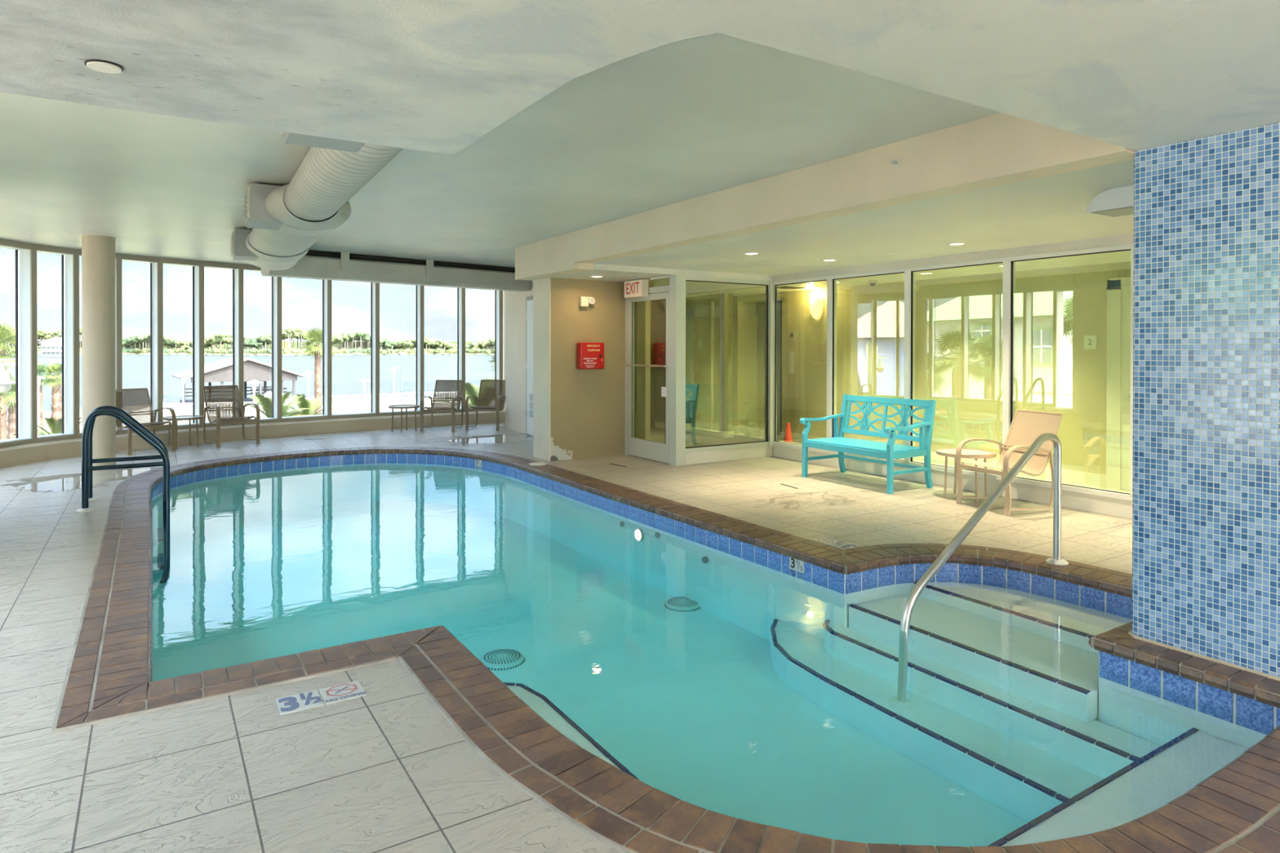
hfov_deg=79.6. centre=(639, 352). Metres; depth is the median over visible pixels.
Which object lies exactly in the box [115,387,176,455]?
patio chair
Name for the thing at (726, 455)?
curb
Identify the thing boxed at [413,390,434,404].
picket fence
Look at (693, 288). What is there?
ceiling
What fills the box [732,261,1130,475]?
wall
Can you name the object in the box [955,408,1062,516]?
patio chair
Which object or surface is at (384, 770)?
floor
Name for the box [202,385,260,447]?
patio chair
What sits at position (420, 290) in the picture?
window
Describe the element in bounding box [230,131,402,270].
spiral duct
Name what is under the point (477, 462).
depth marker
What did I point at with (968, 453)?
side table
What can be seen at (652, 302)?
wall
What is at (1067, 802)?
trim
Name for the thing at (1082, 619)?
step
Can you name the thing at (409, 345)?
trees
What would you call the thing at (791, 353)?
panel
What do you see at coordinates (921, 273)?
recessed light
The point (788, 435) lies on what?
traffic cone
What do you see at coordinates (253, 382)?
garden lamp
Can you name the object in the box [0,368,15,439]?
fan palm
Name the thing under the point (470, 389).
sago palm
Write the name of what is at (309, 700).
depth marker
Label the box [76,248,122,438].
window
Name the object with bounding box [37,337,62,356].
house
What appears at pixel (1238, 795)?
pool coping
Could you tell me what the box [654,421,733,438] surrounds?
trim
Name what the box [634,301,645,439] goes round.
wall
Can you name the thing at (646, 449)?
door
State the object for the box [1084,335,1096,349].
number sign
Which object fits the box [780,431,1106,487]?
baseboard
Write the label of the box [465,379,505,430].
patio chair
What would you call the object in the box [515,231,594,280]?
beam
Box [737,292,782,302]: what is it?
wall
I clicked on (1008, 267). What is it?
window
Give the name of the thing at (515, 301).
wall
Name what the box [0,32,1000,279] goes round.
ceiling
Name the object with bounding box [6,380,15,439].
fan palm
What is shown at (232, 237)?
grille
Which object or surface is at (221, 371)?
boathouse
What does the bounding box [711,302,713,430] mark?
trim
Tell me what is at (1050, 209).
ceiling
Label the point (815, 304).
wall sconce
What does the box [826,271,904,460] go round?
window
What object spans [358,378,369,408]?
garden lamp
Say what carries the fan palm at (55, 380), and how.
on the lawn
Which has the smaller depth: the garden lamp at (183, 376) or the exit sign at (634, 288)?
the exit sign at (634, 288)
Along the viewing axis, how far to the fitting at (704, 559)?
6.57 m
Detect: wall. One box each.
[0,409,505,467]
[502,290,505,409]
[505,278,650,440]
[533,280,537,457]
[537,277,551,461]
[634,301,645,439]
[650,300,655,427]
[655,293,732,431]
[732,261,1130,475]
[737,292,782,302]
[756,314,758,424]
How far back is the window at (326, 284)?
13.70 m
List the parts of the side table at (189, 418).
leg, leg, leg, leg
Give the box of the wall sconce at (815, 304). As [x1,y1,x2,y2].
[808,298,822,319]
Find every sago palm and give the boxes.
[37,417,82,435]
[244,391,308,417]
[259,409,302,418]
[285,394,338,415]
[427,377,494,406]
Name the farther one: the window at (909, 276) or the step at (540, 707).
the window at (909, 276)
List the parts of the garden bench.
leg, armrest, arm post, leg, rail, rail, leg, armrest, rail, arm post, leg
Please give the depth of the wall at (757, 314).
13.98 m
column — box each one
[81,235,115,466]
[1132,122,1279,677]
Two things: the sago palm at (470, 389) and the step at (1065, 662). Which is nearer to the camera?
the step at (1065, 662)
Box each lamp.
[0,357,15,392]
[37,375,45,428]
[177,373,190,421]
[247,379,261,418]
[303,370,313,399]
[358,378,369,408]
[390,367,398,410]
[634,528,643,541]
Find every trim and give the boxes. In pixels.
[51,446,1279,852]
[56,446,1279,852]
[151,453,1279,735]
[503,581,1198,846]
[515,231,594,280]
[594,263,773,280]
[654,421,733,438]
[671,275,685,466]
[685,275,768,284]
[685,441,768,453]
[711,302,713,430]
[765,280,777,447]
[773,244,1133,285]
[773,440,1132,501]
[1128,631,1279,680]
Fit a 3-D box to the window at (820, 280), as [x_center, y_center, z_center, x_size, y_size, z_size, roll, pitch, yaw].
[2.148,0.153,10.249,0.018,2.173,0.995,0,0,-32]
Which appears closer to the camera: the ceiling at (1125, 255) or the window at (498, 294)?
the ceiling at (1125, 255)
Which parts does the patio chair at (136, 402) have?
rail, arm frame, rail, leg, arm frame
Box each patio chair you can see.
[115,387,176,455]
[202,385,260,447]
[420,379,463,431]
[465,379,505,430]
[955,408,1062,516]
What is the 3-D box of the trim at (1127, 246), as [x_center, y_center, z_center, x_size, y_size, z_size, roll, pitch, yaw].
[5.090,-0.927,5.669,0.125,0.040,11.920,0,0,-32]
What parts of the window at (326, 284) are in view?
rail, rail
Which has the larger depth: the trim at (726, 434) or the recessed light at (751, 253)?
the trim at (726, 434)
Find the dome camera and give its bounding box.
[867,280,877,285]
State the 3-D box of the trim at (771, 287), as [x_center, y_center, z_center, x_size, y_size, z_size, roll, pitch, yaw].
[1.827,0.159,10.700,0.120,2.300,0.100,0,0,-32]
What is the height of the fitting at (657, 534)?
0.056 m
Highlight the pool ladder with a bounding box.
[75,405,169,583]
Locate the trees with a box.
[1,324,494,354]
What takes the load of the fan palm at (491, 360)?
on the ground
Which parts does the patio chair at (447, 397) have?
arm frame, leg, rail, rail, arm frame, leg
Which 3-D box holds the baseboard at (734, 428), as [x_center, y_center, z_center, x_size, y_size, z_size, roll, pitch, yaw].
[0.685,1.360,15.223,0.024,0.130,3.850,0,0,-32]
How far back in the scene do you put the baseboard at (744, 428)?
13.70 m
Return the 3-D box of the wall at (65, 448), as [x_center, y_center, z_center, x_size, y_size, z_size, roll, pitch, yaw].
[-5.920,1.316,11.564,3.649,0.240,10.784,0,0,20]
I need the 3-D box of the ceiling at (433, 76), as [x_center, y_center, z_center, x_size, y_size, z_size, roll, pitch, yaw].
[3.539,-1.206,2.165,12.300,0.359,8.070,0,0,-32]
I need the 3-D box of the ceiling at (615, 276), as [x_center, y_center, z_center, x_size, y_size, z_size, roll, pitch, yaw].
[-0.506,-0.991,10.229,1.200,0.001,1.740,0,0,-32]
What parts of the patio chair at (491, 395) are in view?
arm frame, leg, rail, rail, arm frame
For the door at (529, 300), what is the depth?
13.26 m
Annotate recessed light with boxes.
[590,275,603,277]
[743,252,759,255]
[822,259,837,261]
[919,272,933,274]
[946,242,966,245]
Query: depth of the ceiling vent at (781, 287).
11.64 m
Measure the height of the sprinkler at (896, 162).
0.064 m
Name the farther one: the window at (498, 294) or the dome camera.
the window at (498, 294)
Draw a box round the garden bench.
[799,394,935,493]
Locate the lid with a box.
[528,462,546,466]
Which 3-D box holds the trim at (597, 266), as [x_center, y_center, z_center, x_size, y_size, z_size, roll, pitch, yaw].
[0.672,-1.024,9.941,2.880,0.072,0.030,0,0,-32]
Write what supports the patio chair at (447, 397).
on the floor
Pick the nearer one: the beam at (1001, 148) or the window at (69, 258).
the beam at (1001, 148)
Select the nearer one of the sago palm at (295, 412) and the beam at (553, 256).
the beam at (553, 256)
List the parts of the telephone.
notice plate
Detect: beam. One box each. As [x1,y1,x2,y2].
[260,249,531,291]
[573,112,1135,263]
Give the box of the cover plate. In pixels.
[84,58,123,73]
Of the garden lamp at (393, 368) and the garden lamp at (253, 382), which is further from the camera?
the garden lamp at (393, 368)
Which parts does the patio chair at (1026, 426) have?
arm frame, leg, rail, arm frame, leg, rail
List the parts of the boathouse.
post, rail, rail, rail, post, post, post, post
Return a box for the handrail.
[888,432,1068,710]
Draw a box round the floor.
[0,422,1132,852]
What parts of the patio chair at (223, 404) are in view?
leg, rail, arm frame, rail, leg, arm frame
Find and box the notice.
[789,330,795,341]
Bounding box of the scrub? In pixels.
[5,352,493,355]
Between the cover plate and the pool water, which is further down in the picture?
the pool water
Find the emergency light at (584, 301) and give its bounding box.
[578,296,595,306]
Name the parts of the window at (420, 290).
rail, rail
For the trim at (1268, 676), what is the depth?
3.69 m
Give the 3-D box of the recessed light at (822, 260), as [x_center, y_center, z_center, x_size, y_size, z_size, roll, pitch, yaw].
[2.165,-1.130,8.786,0.176,0.166,0.176,0,0,-32]
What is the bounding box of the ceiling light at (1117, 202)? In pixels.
[1086,185,1133,217]
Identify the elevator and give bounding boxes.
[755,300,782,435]
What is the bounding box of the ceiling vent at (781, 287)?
[777,286,804,289]
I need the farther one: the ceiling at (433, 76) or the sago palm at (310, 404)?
the sago palm at (310, 404)
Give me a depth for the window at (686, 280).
10.65 m
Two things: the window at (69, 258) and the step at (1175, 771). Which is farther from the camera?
the window at (69, 258)
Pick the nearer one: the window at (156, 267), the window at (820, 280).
the window at (820, 280)
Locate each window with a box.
[0,238,37,448]
[34,244,79,442]
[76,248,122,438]
[119,253,163,434]
[160,257,204,431]
[201,260,244,427]
[241,264,281,424]
[280,279,332,422]
[329,282,379,418]
[377,284,424,416]
[423,288,465,413]
[463,289,502,412]
[685,280,768,448]
[774,280,826,445]
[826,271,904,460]
[903,262,1002,472]
[1002,248,1130,494]
[1129,246,1133,496]
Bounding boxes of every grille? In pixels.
[230,231,234,257]
[243,186,249,223]
[280,131,286,136]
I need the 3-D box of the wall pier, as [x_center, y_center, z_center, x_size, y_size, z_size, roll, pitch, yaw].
[-0.783,0.226,10.706,1.220,2.440,0.370,0,0,-32]
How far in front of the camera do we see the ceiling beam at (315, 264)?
11.68 m
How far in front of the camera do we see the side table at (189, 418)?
11.56 m
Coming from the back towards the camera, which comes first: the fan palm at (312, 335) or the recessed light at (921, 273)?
the fan palm at (312, 335)
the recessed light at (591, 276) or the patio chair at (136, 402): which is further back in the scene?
the patio chair at (136, 402)
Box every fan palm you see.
[0,320,41,439]
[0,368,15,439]
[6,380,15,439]
[37,360,53,430]
[37,361,64,433]
[298,326,337,414]
[487,346,494,372]
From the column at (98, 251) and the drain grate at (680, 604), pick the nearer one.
the drain grate at (680, 604)
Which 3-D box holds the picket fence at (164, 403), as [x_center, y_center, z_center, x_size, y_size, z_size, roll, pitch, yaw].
[-35.011,4.646,63.023,7.341,1.400,0.140,0,0,-16]
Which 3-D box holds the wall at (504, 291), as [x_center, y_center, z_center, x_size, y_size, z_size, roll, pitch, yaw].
[-2.358,-0.019,15.385,0.280,2.880,1.700,0,0,-32]
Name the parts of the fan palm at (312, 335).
crown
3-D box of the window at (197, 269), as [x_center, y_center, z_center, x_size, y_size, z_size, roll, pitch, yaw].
[-7.198,-0.127,12.011,0.240,2.643,0.632,0,0,37]
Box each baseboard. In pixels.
[732,425,737,433]
[737,424,758,433]
[772,444,1132,519]
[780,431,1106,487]
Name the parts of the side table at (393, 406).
leg, leg, leg, leg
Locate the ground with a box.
[6,397,466,435]
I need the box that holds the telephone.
[577,342,604,368]
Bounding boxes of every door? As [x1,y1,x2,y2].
[525,296,533,435]
[625,275,671,465]
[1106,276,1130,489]
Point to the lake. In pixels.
(348, 371)
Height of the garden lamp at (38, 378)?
4.168 m
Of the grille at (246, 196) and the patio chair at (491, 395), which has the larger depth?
the patio chair at (491, 395)
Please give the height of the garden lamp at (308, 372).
3.869 m
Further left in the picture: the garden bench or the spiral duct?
the spiral duct
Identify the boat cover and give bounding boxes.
[263,391,271,399]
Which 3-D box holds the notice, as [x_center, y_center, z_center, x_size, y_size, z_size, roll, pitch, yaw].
[2.455,-0.264,12.423,0.010,0.170,0.120,0,0,-32]
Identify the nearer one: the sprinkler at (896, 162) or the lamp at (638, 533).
the sprinkler at (896, 162)
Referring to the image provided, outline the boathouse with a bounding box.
[172,356,306,402]
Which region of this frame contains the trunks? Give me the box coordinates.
[4,333,494,353]
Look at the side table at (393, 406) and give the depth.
13.84 m
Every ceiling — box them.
[0,0,1279,155]
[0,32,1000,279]
[533,270,671,281]
[592,159,1133,275]
[648,277,840,297]
[795,250,1130,286]
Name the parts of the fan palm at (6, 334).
crown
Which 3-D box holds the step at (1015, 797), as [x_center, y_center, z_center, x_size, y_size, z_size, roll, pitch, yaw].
[1.546,2.147,4.560,0.463,0.195,2.759,0,0,-29]
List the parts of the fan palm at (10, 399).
crown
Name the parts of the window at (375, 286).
rail, rail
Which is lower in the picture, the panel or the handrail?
the handrail
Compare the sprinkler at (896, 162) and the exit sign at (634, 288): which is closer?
the sprinkler at (896, 162)
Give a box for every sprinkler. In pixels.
[589,236,595,242]
[890,158,901,168]
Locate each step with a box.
[506,684,620,769]
[770,621,1103,822]
[824,622,1160,778]
[848,594,1098,722]
[914,582,1132,653]
[1001,730,1248,846]
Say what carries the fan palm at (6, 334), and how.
on the lawn
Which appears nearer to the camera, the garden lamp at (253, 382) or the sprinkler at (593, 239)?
the sprinkler at (593, 239)
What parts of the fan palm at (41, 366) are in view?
crown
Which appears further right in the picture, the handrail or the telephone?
the handrail
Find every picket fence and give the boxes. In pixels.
[163,400,261,417]
[259,395,322,416]
[332,391,413,407]
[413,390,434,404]
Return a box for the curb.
[685,445,772,465]
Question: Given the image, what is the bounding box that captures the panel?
[789,351,794,373]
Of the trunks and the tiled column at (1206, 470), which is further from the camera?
the trunks
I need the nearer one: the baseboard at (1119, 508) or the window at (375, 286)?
the baseboard at (1119, 508)
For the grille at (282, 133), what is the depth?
3.86 m
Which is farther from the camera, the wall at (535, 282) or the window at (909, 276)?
the wall at (535, 282)
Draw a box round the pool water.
[151,463,1266,847]
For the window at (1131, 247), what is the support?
on the trim at (1064, 487)
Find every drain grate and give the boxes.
[480,648,524,671]
[664,596,699,612]
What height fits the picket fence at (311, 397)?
1.400 m
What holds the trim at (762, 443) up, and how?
on the curb
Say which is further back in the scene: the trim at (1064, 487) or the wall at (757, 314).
the wall at (757, 314)
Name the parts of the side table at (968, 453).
leg, leg, leg, leg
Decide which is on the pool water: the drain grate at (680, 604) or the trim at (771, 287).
the drain grate at (680, 604)
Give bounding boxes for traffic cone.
[783,422,792,442]
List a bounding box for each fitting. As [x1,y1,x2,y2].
[619,521,624,527]
[654,532,659,538]
[702,556,707,563]
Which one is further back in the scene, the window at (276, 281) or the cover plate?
the window at (276, 281)
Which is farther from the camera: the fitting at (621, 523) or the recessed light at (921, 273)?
the recessed light at (921, 273)
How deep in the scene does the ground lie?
71.64 m
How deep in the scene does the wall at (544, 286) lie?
10.35 m
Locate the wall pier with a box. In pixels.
[551,277,625,461]
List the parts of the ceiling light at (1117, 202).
underside panel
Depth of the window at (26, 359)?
10.19 m
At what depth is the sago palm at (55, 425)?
14.82 m
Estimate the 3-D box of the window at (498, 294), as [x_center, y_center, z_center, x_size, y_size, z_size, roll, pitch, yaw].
[-3.212,-0.139,15.552,0.836,2.643,0.250,0,0,-32]
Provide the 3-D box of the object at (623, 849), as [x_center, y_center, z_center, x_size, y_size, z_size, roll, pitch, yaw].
[-1.290,1.487,6.853,5.854,0.064,11.197,0,0,-32]
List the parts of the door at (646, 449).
frame, lock plate, frame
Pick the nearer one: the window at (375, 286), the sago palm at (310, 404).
the window at (375, 286)
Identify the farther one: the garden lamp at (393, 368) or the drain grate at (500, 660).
the garden lamp at (393, 368)
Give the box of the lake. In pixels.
[5,354,494,413]
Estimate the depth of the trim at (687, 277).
10.25 m
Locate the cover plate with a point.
(100, 65)
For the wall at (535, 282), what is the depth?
10.62 m
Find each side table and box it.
[162,415,204,448]
[388,404,419,432]
[936,448,995,501]
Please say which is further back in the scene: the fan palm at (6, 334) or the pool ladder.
the fan palm at (6, 334)
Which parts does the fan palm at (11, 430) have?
crown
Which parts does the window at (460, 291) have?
rail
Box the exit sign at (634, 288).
[624,279,648,301]
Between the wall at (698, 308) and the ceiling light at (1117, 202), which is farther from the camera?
the wall at (698, 308)
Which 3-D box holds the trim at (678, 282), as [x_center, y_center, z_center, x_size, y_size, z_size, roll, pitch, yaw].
[0.496,0.232,9.877,0.150,2.440,0.100,0,0,-32]
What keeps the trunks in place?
on the hills
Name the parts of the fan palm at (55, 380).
crown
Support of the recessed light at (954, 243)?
in the ceiling at (1050, 209)
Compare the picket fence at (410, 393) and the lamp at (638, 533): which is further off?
the picket fence at (410, 393)
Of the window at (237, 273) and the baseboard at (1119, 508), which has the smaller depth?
the baseboard at (1119, 508)
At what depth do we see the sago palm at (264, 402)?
16.93 m
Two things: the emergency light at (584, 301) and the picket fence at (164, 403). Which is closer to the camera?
the emergency light at (584, 301)
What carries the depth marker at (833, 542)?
on the floor
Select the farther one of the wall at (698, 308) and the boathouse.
the boathouse
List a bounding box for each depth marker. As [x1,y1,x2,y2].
[275,680,366,715]
[475,458,481,466]
[789,557,804,573]
[812,537,860,549]
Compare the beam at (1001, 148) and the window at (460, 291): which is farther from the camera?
the window at (460, 291)
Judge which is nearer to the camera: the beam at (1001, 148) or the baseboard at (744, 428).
the beam at (1001, 148)
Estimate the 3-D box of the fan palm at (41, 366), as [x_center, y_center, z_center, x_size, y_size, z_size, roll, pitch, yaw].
[-34.410,2.967,43.950,1.844,4.948,1.821,0,0,-32]

